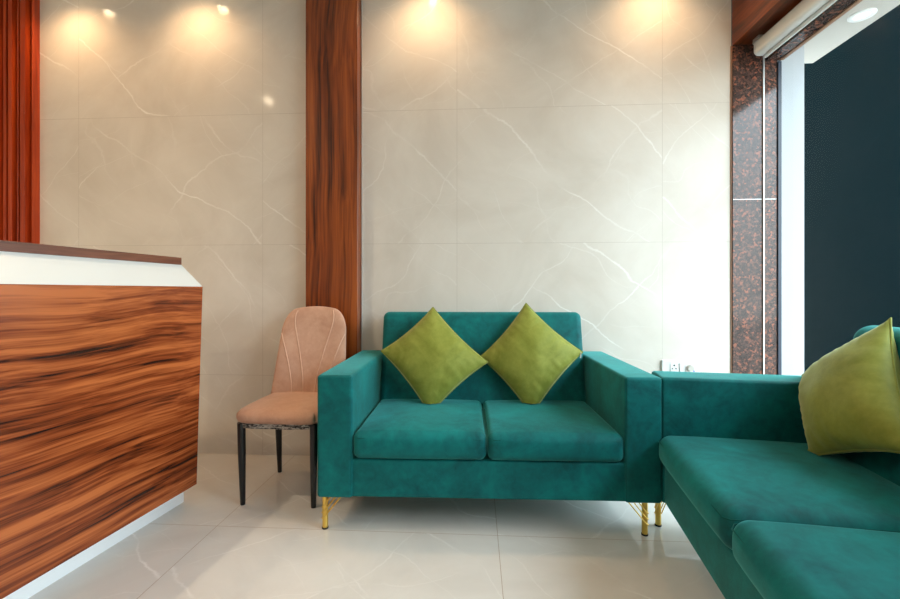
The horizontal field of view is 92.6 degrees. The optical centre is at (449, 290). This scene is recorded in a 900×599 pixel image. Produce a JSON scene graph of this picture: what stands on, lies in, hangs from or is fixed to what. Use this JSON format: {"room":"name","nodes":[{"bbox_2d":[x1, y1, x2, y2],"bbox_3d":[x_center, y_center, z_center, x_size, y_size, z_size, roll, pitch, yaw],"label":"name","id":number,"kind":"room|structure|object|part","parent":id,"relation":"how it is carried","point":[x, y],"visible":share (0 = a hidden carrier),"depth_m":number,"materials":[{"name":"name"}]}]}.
{"room":"lobby","nodes":[
{"label":"lobby","id":0,"kind":"room"},
{"bbox_2d":[28,453,724,598],"bbox_3d":[-1.181,1.070,-0.140,5.860,0.120,5.780,0,0,3],"label":"floor","id":1,"kind":"structure","parent":0,"point":[274,545],"depth_m":1.68,"materials":[{"name":"tile"}]},
{"bbox_2d":[0,240,202,598],"bbox_3d":[-1.643,0.426,1.149,0.652,1.168,1.918,0,0,10],"label":"reception desk","id":2,"kind":"object","parent":1,"relation":"on","point":[100,357],"depth_m":1.51,"materials":[{"name":"laminate"}]},
{"bbox_2d":[236,306,345,507],"bbox_3d":[-0.791,0.549,2.242,0.424,0.922,0.536,0,0,5],"label":"chair","id":3,"kind":"object","parent":1,"relation":"on","point":[313,338],"visible":0.84,"depth_m":2.38,"materials":[{"name":"beige fabric"}]},
{"bbox_3d":[-0.985,0.815,2.030,0.037,0.390,0.038,0,0,5],"label":"leg","id":4,"kind":"part","parent":3,"relation":"part of","materials":[{"name":"black metal"}]},
{"bbox_3d":[-0.795,0.586,2.193,0.424,0.072,0.438,0,0,5],"label":"seat","id":5,"kind":"part","parent":3,"relation":"part of","materials":[{"name":"beige fabric"}]},
{"bbox_3d":[-0.952,0.815,2.388,0.036,0.391,0.050,0,0,5],"label":"leg","id":6,"kind":"part","parent":3,"relation":"part of","materials":[{"name":"black metal"}]},
{"bbox_3d":[-0.776,0.331,2.429,0.422,0.485,0.160,0,0,5],"label":"backrest","id":7,"kind":"part","parent":3,"relation":"part of","materials":[{"name":"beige fabric"}]},
{"bbox_3d":[-0.634,0.815,2.002,0.037,0.390,0.038,0,0,5],"label":"leg","id":8,"kind":"part","parent":3,"relation":"part of","materials":[{"name":"black metal"}]},
{"bbox_2d":[318,312,661,536],"bbox_3d":[0.166,0.564,2.140,1.412,0.892,0.795,0,0,2],"label":"sofa","id":9,"kind":"object","parent":1,"relation":"on","point":[595,435],"visible":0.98,"depth_m":1.78,"materials":[{"name":"teal fabric"}]},
{"bbox_3d":[-0.532,0.932,1.833,0.024,0.144,0.024,0,0,2],"label":"leg","id":10,"kind":"part","parent":9,"relation":"part of","materials":[{"name":"gold metal"}]},
{"bbox_3d":[-0.499,0.914,1.832,0.098,0.111,0.032,0,0,2],"label":"brace rod","id":11,"kind":"part","parent":9,"relation":"part of","materials":[{"name":"gold metal"}]},
{"bbox_3d":[-0.465,0.605,2.170,0.148,0.510,0.775,0,0,2],"label":"arm","id":12,"kind":"part","parent":9,"relation":"part of","materials":[{"name":"teal fabric"}]},
{"bbox_2d":[354,399,485,459],"bbox_3d":[-0.117,0.634,2.046,0.554,0.127,0.586,0,0,2],"label":"seat cushion","id":13,"kind":"object","parent":9,"relation":"on","point":[387,429],"depth_m":1.80,"materials":[{"name":"teal fabric"}]},
{"bbox_2d":[381,307,487,403],"bbox_3d":[-0.083,0.329,2.260,0.568,0.487,0.214,0,0,3],"label":"throw cushion","id":14,"kind":"object","parent":9,"relation":"on","point":[432,358],"visible":1,"depth_m":2.20,"materials":[{"name":"green fabric"}]},
{"bbox_3d":[0.176,0.425,2.403,1.114,0.616,0.145,0,-13,2],"label":"backrest","id":15,"kind":"part","parent":9,"relation":"part of","materials":[{"name":"teal fabric"}]},
{"bbox_2d":[481,303,582,403],"bbox_3d":[0.426,0.318,2.260,0.540,0.509,0.215,0,0,3],"label":"throw cushion","id":16,"kind":"object","parent":9,"relation":"on","point":[529,356],"visible":1,"depth_m":2.20,"materials":[{"name":"green fabric"}]},
{"bbox_2d":[483,400,622,461],"bbox_3d":[0.441,0.634,2.025,0.554,0.127,0.586,0,0,2],"label":"seat cushion","id":17,"kind":"object","parent":9,"relation":"on","point":[513,430],"depth_m":1.78,"materials":[{"name":"teal fabric"}]},
{"bbox_3d":[0.798,0.605,2.122,0.148,0.510,0.775,0,0,2],"label":"arm","id":18,"kind":"part","parent":9,"relation":"part of","materials":[{"name":"teal fabric"}]},
{"bbox_3d":[0.774,0.914,1.783,0.098,0.111,0.032,0,0,2],"label":"brace rod","id":19,"kind":"part","parent":9,"relation":"part of","materials":[{"name":"gold metal"}]},
{"bbox_3d":[0.807,0.932,1.782,0.024,0.144,0.024,0,0,2],"label":"leg","id":20,"kind":"part","parent":9,"relation":"part of","materials":[{"name":"gold metal"}]},
{"bbox_2d":[652,325,899,598],"bbox_3d":[1.124,0.567,1.035,0.848,0.887,1.610,0,0,11],"label":"sofa","id":21,"kind":"object","parent":1,"relation":"on","point":[768,516],"visible":0.8,"depth_m":1.25,"materials":[{"name":"teal fabric"}]},
{"bbox_3d":[0.897,0.932,1.853,0.024,0.144,0.024,0,0,11],"label":"leg","id":22,"kind":"part","parent":21,"relation":"part of","materials":[{"name":"gold metal"}]},
{"bbox_3d":[1.275,0.605,1.742,0.820,0.510,0.165,0,0,11],"label":"arm","id":23,"kind":"part","parent":21,"relation":"part of","materials":[{"name":"teal fabric"}]},
{"bbox_2d":[659,436,899,549],"bbox_3d":[1.062,0.625,1.373,0.598,0.133,0.636,0,0,11],"label":"seat cushion","id":24,"kind":"object","parent":21,"relation":"on","point":[729,480],"depth_m":1.27,"materials":[{"name":"teal fabric"}]},
{"bbox_2d":[732,520,899,598],"bbox_3d":[0.941,0.625,0.744,0.598,0.133,0.636,0,0,11],"label":"seat cushion","id":25,"kind":"object","parent":21,"relation":"on","point":[783,559],"depth_m":0.92,"materials":[{"name":"teal fabric"}]},
{"bbox_2d":[798,317,899,455],"bbox_3d":[1.344,0.324,1.434,0.254,0.473,0.647,0,0,3],"label":"throw cushion","id":26,"kind":"object","parent":21,"relation":"on","point":[849,398],"visible":1,"depth_m":1.36,"materials":[{"name":"green fabric"}]},
{"bbox_3d":[1.368,0.425,0.988,0.145,0.616,1.278,14,3,11],"label":"backrest","id":27,"kind":"part","parent":21,"relation":"part of","materials":[{"name":"teal fabric"}]},
{"bbox_2d":[777,61,781,374],"bbox_3d":[1.885,-0.150,2.511,0.018,2.320,0.120,0,0,3],"label":"trim","id":28,"kind":"structure","parent":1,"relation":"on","point":[779,63],"depth_m":2.45,"materials":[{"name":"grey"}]},
{"bbox_2d":[40,0,730,455],"bbox_3d":[-1.152,-0.450,2.714,5.575,2.920,0.120,0,0,3],"label":"wall","id":29,"kind":"structure","parent":0,"point":[545,155],"depth_m":2.59,"materials":[{"name":"beige stone"}]},
{"bbox_2d":[0,0,39,284],"bbox_3d":[-3.219,-0.450,2.748,1.205,2.920,0.060,0,0,3],"label":"wall panel","id":30,"kind":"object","parent":29,"relation":"attached to","point":[19,19],"depth_m":2.70,"materials":[{"name":"brown wood"}]},
{"bbox_2d":[306,0,360,359],"bbox_3d":[-0.699,-0.670,2.584,0.311,2.480,0.085,0,0,3],"label":"wall panel","id":31,"kind":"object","parent":29,"relation":"attached to","point":[333,27],"depth_m":2.54,"materials":[{"name":"laminate"}]},
{"bbox_2d":[361,0,362,350],"bbox_3d":[-0.535,-0.450,2.614,0.006,2.920,0.006,0,0,3],"label":"trim","id":32,"kind":"structure","parent":29,"relation":"attached to","point":[361,0],"depth_m":2.61,"materials":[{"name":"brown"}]},
{"bbox_2d":[661,360,699,371],"bbox_3d":[1.339,0.451,2.487,0.215,0.100,0.034,0,0,3],"label":"board","id":33,"kind":"object","parent":29,"relation":"attached to","point":[666,365],"visible":0.8,"depth_m":2.49,"materials":[{"name":"white plastic"}]},
{"bbox_2d":[670,363,677,371],"bbox_3d":[1.299,0.444,2.492,0.044,0.054,0.004,0,0,3],"label":"socket","id":34,"kind":"object","parent":33,"relation":"attached to","point":[673,366],"depth_m":2.49,"materials":[{"name":"white plastic"}]},
{"bbox_2d":[679,363,684,371],"bbox_3d":[1.343,0.444,2.489,0.028,0.054,0.005,0,0,3],"label":"rocker switch","id":35,"kind":"object","parent":33,"relation":"attached to","point":[681,365],"depth_m":2.49,"materials":[{"name":"white plastic"}]},
{"bbox_3d":[1.386,0.445,2.478,0.038,0.038,0.022,0,0,3],"label":"regulator knob","id":36,"kind":"part","parent":33,"relation":"part of","materials":[{"name":"beige plastic"}]},
{"bbox_2d":[730,46,731,372],"bbox_3d":[1.625,-0.203,2.484,0.007,2.425,0.006,0,0,3],"label":"trim","id":37,"kind":"structure","parent":29,"relation":"attached to","point":[730,46],"depth_m":2.48,"materials":[{"name":"brown"}]},
{"bbox_2d":[732,44,776,374],"bbox_3d":[1.754,-0.203,2.533,0.243,2.425,0.132,0,0,3],"label":"pillar","id":38,"kind":"structure","parent":29,"relation":"attached to","point":[747,68],"depth_m":2.47,"materials":[{"name":"brown stone"}]},
{"bbox_3d":[1.592,-0.450,-1.759,0.130,2.920,2.680,0,0,3],"label":"wall","id":39,"kind":"structure","parent":0,"visible":0},
{"bbox_2d":[732,0,801,45],"bbox_3d":[1.620,-1.663,1.034,0.157,0.495,2.899,0,0,3],"label":"trim","id":40,"kind":"structure","parent":39,"relation":"attached to","point":[751,19],"depth_m":2.31,"materials":[{"name":"laminate"}]},
{"bbox_2d":[763,0,832,373],"bbox_3d":[1.712,-0.190,1.023,0.023,2.400,2.888,0,0,3],"label":"window","id":41,"kind":"structure","parent":39,"relation":"in","point":[829,0],"depth_m":2.46,"materials":[{"name":"metal"}]},
{"bbox_2d":[752,0,836,57],"bbox_3d":[1.647,-1.356,1.039,0.064,0.118,2.772,0,0,3],"label":"roller blind","id":42,"kind":"object","parent":41,"relation":"attached to","point":[762,43],"visible":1,"depth_m":2.16,"materials":[{"name":"white fabric"}]},
{"bbox_2d":[766,0,856,60],"bbox_3d":[1.758,-1.615,1.020,0.068,0.590,2.887,0,0,3],"label":"trim","id":43,"kind":"structure","parent":39,"relation":"attached to","point":[838,6],"depth_m":2.16,"materials":[{"name":"brown stone"}]},
{"bbox_2d":[780,0,862,59],"bbox_3d":[1.802,-1.613,1.013,0.020,0.595,2.879,0,0,3],"label":"trim","id":44,"kind":"structure","parent":39,"relation":"attached to","point":[855,3],"depth_m":2.15,"materials":[{"name":"brown"}]},
{"label":"outside","id":45,"kind":"structure","parent":0,"visible":0},
{"bbox_3d":[13.416,1.160,0.196,23.240,0.100,26.000,0,0,3],"label":"ground","id":46,"kind":"structure","parent":45,"visible":0},
{"bbox_2d":[777,45,803,375],"bbox_3d":[1.974,-0.200,2.639,0.124,2.620,0.355,0,0,3],"label":"column","id":47,"kind":"structure","parent":46,"relation":"on","point":[793,65],"depth_m":2.46,"materials":[{"name":"grey paint"}]},
{"bbox_2d":[804,0,899,62],"bbox_3d":[1.996,-1.540,0.356,0.458,0.100,4.950,0,0,3],"label":"soffit","id":48,"kind":"structure","parent":47,"relation":"on","point":[839,31],"depth_m":2.46,"materials":[{"name":"grey paint"}]},
{"bbox_2d":[847,8,876,22],"bbox_3d":[2.223,-1.486,2.321,0.120,0.008,0.120,0,0,3],"label":"recessed light","id":49,"kind":"object","parent":48,"relation":"attached to","point":[864,14],"visible":1,"depth_m":2.31,"materials":[{"name":"white"}]},
{"bbox_2d":[731,0,899,371],"bbox_3d":[4.558,-2.190,4.585,4.650,6.600,0.300,0,0,3],"label":"wall","id":50,"kind":"structure","parent":46,"relation":"on","point":[852,92],"depth_m":4.46,"materials":[{"name":"black"}]}
]}

